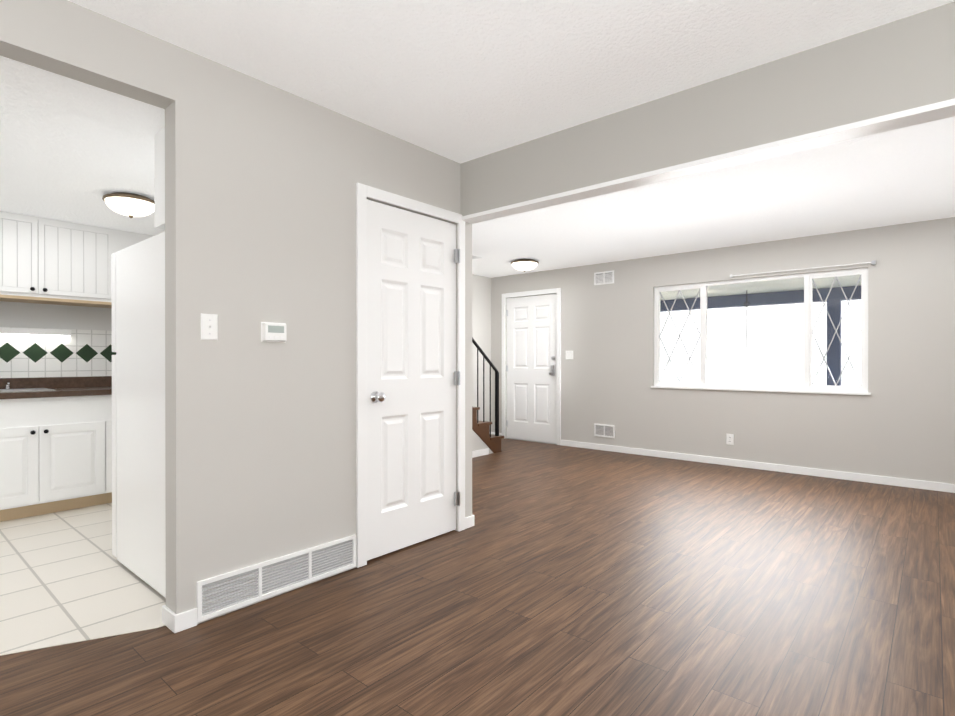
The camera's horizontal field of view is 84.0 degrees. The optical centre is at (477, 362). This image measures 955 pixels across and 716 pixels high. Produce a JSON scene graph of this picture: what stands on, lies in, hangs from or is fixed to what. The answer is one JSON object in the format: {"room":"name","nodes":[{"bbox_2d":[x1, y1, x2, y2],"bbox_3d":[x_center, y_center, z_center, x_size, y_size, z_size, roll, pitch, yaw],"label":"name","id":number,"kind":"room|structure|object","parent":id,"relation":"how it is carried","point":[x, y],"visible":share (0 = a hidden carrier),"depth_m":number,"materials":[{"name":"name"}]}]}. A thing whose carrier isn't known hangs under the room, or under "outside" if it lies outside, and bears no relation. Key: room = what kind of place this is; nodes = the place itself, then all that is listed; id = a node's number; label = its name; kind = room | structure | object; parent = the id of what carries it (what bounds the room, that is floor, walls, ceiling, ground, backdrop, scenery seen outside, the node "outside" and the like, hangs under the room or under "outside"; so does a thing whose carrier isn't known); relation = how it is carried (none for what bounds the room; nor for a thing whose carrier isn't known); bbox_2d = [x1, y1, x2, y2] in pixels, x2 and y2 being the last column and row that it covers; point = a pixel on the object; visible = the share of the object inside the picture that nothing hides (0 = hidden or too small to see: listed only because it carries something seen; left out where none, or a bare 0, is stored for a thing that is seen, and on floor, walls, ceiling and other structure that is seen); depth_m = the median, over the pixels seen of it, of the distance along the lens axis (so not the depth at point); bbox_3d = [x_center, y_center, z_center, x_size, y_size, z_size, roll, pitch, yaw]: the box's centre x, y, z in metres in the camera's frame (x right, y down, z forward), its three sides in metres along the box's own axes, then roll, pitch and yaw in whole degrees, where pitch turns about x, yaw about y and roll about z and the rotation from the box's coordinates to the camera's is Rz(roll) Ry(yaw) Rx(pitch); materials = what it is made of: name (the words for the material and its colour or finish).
{"room":"empty living room","nodes":[
{"label":"empty living room","id":0,"kind":"room"},
{"bbox_2d":[0,375,111,390],"bbox_3d":[-4.146,0.169,3.600,0.020,0.088,3.290,0,0,41],"label":"backsplash","id":1,"kind":"structure","parent":0,"relation":"attached to","point":[45,380],"depth_m":4.40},
{"bbox_2d":[0,211,115,306],"bbox_3d":[-3.479,-0.802,4.124,0.344,0.611,1.013,0,0,41],"label":"upper cabinet","id":2,"kind":"object","parent":0,"relation":"attached to","point":[43,260],"depth_m":4.11,"materials":[{"name":"white wood"}]},
{"bbox_2d":[0,56,164,235],"bbox_3d":[-3.041,-1.156,2.619,2.980,0.100,3.350,0,0,41],"label":"ceiling","id":3,"kind":"structure","parent":0,"point":[73,150],"depth_m":2.75,"materials":[{"name":"paint"}]},
{"bbox_2d":[102,192,154,217],"bbox_3d":[-2.336,-1.040,3.577,0.318,0.140,0.318,0,0,41],"label":"kitchen ceiling light","id":4,"kind":"object","parent":3,"relation":"attached to","point":[131,205],"visible":0.96,"depth_m":3.49,"materials":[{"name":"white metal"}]},
{"bbox_2d":[0,503,165,655],"bbox_3d":[-3.077,1.152,2.658,3.125,0.053,3.590,0,0,41],"label":"floor","id":5,"kind":"structure","parent":0,"point":[67,577],"depth_m":2.66,"materials":[{"name":"beige tile"}]},
{"bbox_2d":[0,395,111,521],"bbox_3d":[-3.393,0.689,4.023,0.614,0.871,0.940,0,0,41],"label":"base cabinet","id":6,"kind":"object","parent":5,"relation":"on","point":[56,454],"depth_m":3.90,"materials":[{"name":"white wood"}]},
{"bbox_2d":[0,387,111,398],"bbox_3d":[-3.915,0.235,3.402,0.630,0.042,3.290,0,0,41],"label":"countertop","id":7,"kind":"structure","parent":6,"relation":"on","point":[13,392],"depth_m":3.95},
{"bbox_2d":[111,232,165,597],"bbox_3d":[-1.514,0.247,3.003,0.980,1.760,0.715,0,0,41],"label":"fridge","id":8,"kind":"object","parent":5,"relation":"on","point":[138,420],"visible":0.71,"depth_m":2.71,"materials":[{"name":"white metal"}]},
{"bbox_2d":[116,230,152,251],"bbox_3d":[-3.060,-0.804,4.610,0.344,0.611,0.338,0,0,41],"label":"wall","id":9,"kind":"structure","parent":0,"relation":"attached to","point":[124,239],"depth_m":4.49,"materials":[{"name":"white paint"}]},
{"bbox_2d":[0,0,471,623],"bbox_3d":[-1.520,-0.097,2.014,0.120,2.455,4.410,0,0,41],"label":"wall","id":10,"kind":"structure","parent":0,"point":[262,178],"depth_m":2.46,"materials":[{"name":"paint"}]},
{"bbox_2d":[154,127,164,229],"bbox_3d":[-1.310,-0.877,2.625,0.354,0.451,0.416,0,0,41],"label":"upper cabinet","id":11,"kind":"object","parent":10,"relation":"attached to","point":[159,138],"depth_m":2.53,"materials":[{"name":"white wood"}]},
{"bbox_2d":[201,313,217,339],"bbox_3d":[-1.167,-0.154,2.317,0.019,0.115,0.071,0,0,41],"label":"light switch","id":12,"kind":"object","parent":10,"relation":"attached to","point":[209,326],"visible":1,"depth_m":2.32,"materials":[{"name":"white plastic"}]},
{"bbox_2d":[261,322,286,342],"bbox_3d":[-0.970,-0.143,2.539,0.028,0.095,0.125,0,0,41],"label":"thermostat","id":13,"kind":"object","parent":10,"relation":"attached to","point":[272,332],"visible":1,"depth_m":2.52,"materials":[{"name":"white plastic"}]},
{"bbox_2d":[196,534,355,622],"bbox_3d":[-0.937,1.031,2.594,0.012,0.172,0.825,0,0,41],"label":"air vent","id":14,"kind":"object","parent":10,"relation":"in","point":[228,591],"visible":1,"depth_m":2.54,"materials":[{"name":"grey metal"}]},
{"bbox_2d":[356,183,464,567],"bbox_3d":[-0.416,0.070,3.277,0.126,2.112,0.879,0,0,41],"label":"trim","id":15,"kind":"structure","parent":10,"relation":"attached to","point":[363,192],"depth_m":2.94,"materials":[{"name":"white wood"}]},
{"bbox_2d":[367,199,459,560],"bbox_3d":[-0.371,0.100,3.244,0.106,2.030,0.752,0,0,41],"label":"closet door","id":16,"kind":"structure","parent":10,"relation":"in","point":[413,381],"depth_m":3.22,"materials":[{"name":"white wood"}]},
{"bbox_2d":[465,515,473,527],"bbox_3d":[-1.020,1.085,4.491,2.612,0.075,0.032,0,0,41],"label":"baseboard","id":17,"kind":"structure","parent":10,"relation":"attached to","point":[469,521],"depth_m":3.61,"materials":[{"name":"white wood"}]},
{"bbox_2d":[0,438,954,715],"bbox_3d":[-0.279,1.160,2.295,6.840,0.060,9.450,0,0,41],"label":"floor","id":18,"kind":"structure","parent":0,"point":[560,580],"depth_m":2.32,"materials":[{"name":"brown wood"}]},
{"bbox_2d":[472,337,503,457],"bbox_3d":[-0.711,-0.221,6.132,0.922,2.675,2.140,0,0,41],"label":"staircase","id":19,"kind":"structure","parent":18,"relation":"on","point":[484,442],"depth_m":6.42,"materials":[{"name":"brown wood"}]},
{"bbox_2d":[472,274,490,431],"bbox_3d":[-0.937,-1.235,6.673,0.120,4.700,3.660,0,0,41],"label":"wall","id":20,"kind":"structure","parent":0,"point":[481,310],"depth_m":7.74,"materials":[{"name":"paint"}]},
{"bbox_2d":[68,0,954,163],"bbox_3d":[-1.645,-1.371,1.082,7.340,0.100,5.840,0,0,41],"label":"ceiling","id":21,"kind":"structure","parent":0,"point":[460,81],"depth_m":2.23,"materials":[{"name":"paint"}]},
{"bbox_2d":[460,1,954,223],"bbox_3d":[1.439,-1.187,2.291,4.000,0.486,0.124,0,0,41],"label":"header beam","id":22,"kind":"structure","parent":0,"point":[896,74],"depth_m":2.42,"materials":[{"name":"paint"}]},
{"bbox_2d":[472,116,954,277],"bbox_3d":[1.694,-1.308,4.488,6.720,0.120,3.540,0,0,41],"label":"ceiling","id":23,"kind":"structure","parent":0,"point":[899,176],"depth_m":4.27,"materials":[{"name":"paint"}]},
{"bbox_2d":[511,259,538,271],"bbox_3d":[0.582,-1.185,6.553,0.350,0.140,0.350,0,0,41],"label":"ceiling light","id":24,"kind":"object","parent":23,"relation":"attached to","point":[524,265],"visible":1,"depth_m":6.44,"materials":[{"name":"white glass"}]},
{"bbox_2d":[491,217,954,483],"bbox_3d":[2.800,-0.182,5.777,6.720,2.600,0.150,0,0,41],"label":"wall","id":25,"kind":"structure","parent":0,"point":[899,422],"depth_m":5.41,"materials":[{"name":"paint"}]},
{"bbox_2d":[506,294,556,443],"bbox_3d":[0.740,0.085,7.448,0.871,2.030,0.124,0,0,41],"label":"front door","id":26,"kind":"structure","parent":25,"relation":"in","point":[531,368],"depth_m":7.45,"materials":[{"name":"white wood"}]},
{"bbox_2d":[502,288,560,444],"bbox_3d":[0.786,0.056,7.500,1.004,2.112,0.166,0,0,41],"label":"door frame","id":27,"kind":"structure","parent":25,"relation":"attached to","point":[535,292],"depth_m":7.23,"materials":[{"name":"white wood"}]},
{"bbox_2d":[566,351,572,358],"bbox_3d":[1.213,-0.096,7.030,0.117,0.115,0.019,0,0,41],"label":"light switch","id":28,"kind":"object","parent":25,"relation":"attached to","point":[569,354],"visible":1,"depth_m":7.03,"materials":[{"name":"white plastic"}]},
{"bbox_2d":[594,270,613,284],"bbox_3d":[1.599,-1.065,6.700,0.270,0.160,0.012,0,0,41],"label":"air vent","id":29,"kind":"object","parent":25,"relation":"in","point":[604,277],"visible":1,"depth_m":6.69,"materials":[{"name":"grey metal"}]},
{"bbox_2d":[594,424,614,437],"bbox_3d":[1.602,0.865,6.704,0.280,0.160,0.012,0,0,41],"label":"air vent","id":30,"kind":"object","parent":25,"relation":"in","point":[603,430],"visible":1,"depth_m":6.70,"materials":[{"name":"grey metal"}]},
{"bbox_2d":[726,434,733,444],"bbox_3d":[2.729,0.833,5.736,0.072,0.116,0.009,0,0,41],"label":"outlet","id":31,"kind":"object","parent":25,"relation":"attached to","point":[730,439],"visible":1,"depth_m":5.73,"materials":[{"name":"white plastic"}]},
{"bbox_2d":[561,440,954,492],"bbox_3d":[3.150,1.082,5.372,5.355,0.075,0.012,0,0,41],"label":"baseboard","id":32,"kind":"structure","parent":25,"relation":"attached to","point":[919,484],"depth_m":5.42,"materials":[{"name":"white wood"}]},
{"bbox_2d":[651,268,870,394],"bbox_3d":[2.886,-0.294,5.646,2.100,1.195,0.105,0,0,41],"label":"window","id":33,"kind":"structure","parent":25,"relation":"in","point":[809,386],"depth_m":5.45,"materials":[{"name":"white"}]},
{"bbox_2d":[730,260,875,277],"bbox_3d":[3.198,-0.923,5.305,1.255,0.035,0.039,0,0,41],"label":"curtain rod","id":34,"kind":"object","parent":25,"relation":"attached to","point":[873,262],"visible":0.98,"depth_m":5.22,"materials":[{"name":"white metal"}]},
{"label":"outside","id":35,"kind":"structure","parent":0,"visible":0},
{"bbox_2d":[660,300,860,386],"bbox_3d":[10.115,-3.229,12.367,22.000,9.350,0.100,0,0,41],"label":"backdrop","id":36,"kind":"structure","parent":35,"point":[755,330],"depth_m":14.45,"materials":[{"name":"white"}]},
{"bbox_3d":[6.936,1.408,8.687,22.000,0.100,9.650,0,0,41],"label":"ground","id":37,"kind":"structure","parent":35,"visible":0},
{"bbox_2d":[660,275,860,385],"bbox_3d":[3.670,0.181,6.421,9.000,2.370,1.940,0,0,41],"label":"porch","id":38,"kind":"object","parent":37,"relation":"on","point":[775,291],"depth_m":6.70,"materials":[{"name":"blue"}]},
{"bbox_2d":[744,290,749,348],"bbox_3d":[3.462,-0.547,6.821,0.072,0.764,0.012,0,0,41],"label":"hanging cord","id":39,"kind":"object","parent":38,"relation":"hanging from","point":[746,302],"depth_m":6.82,"materials":[{"name":"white plastic"}]}
]}

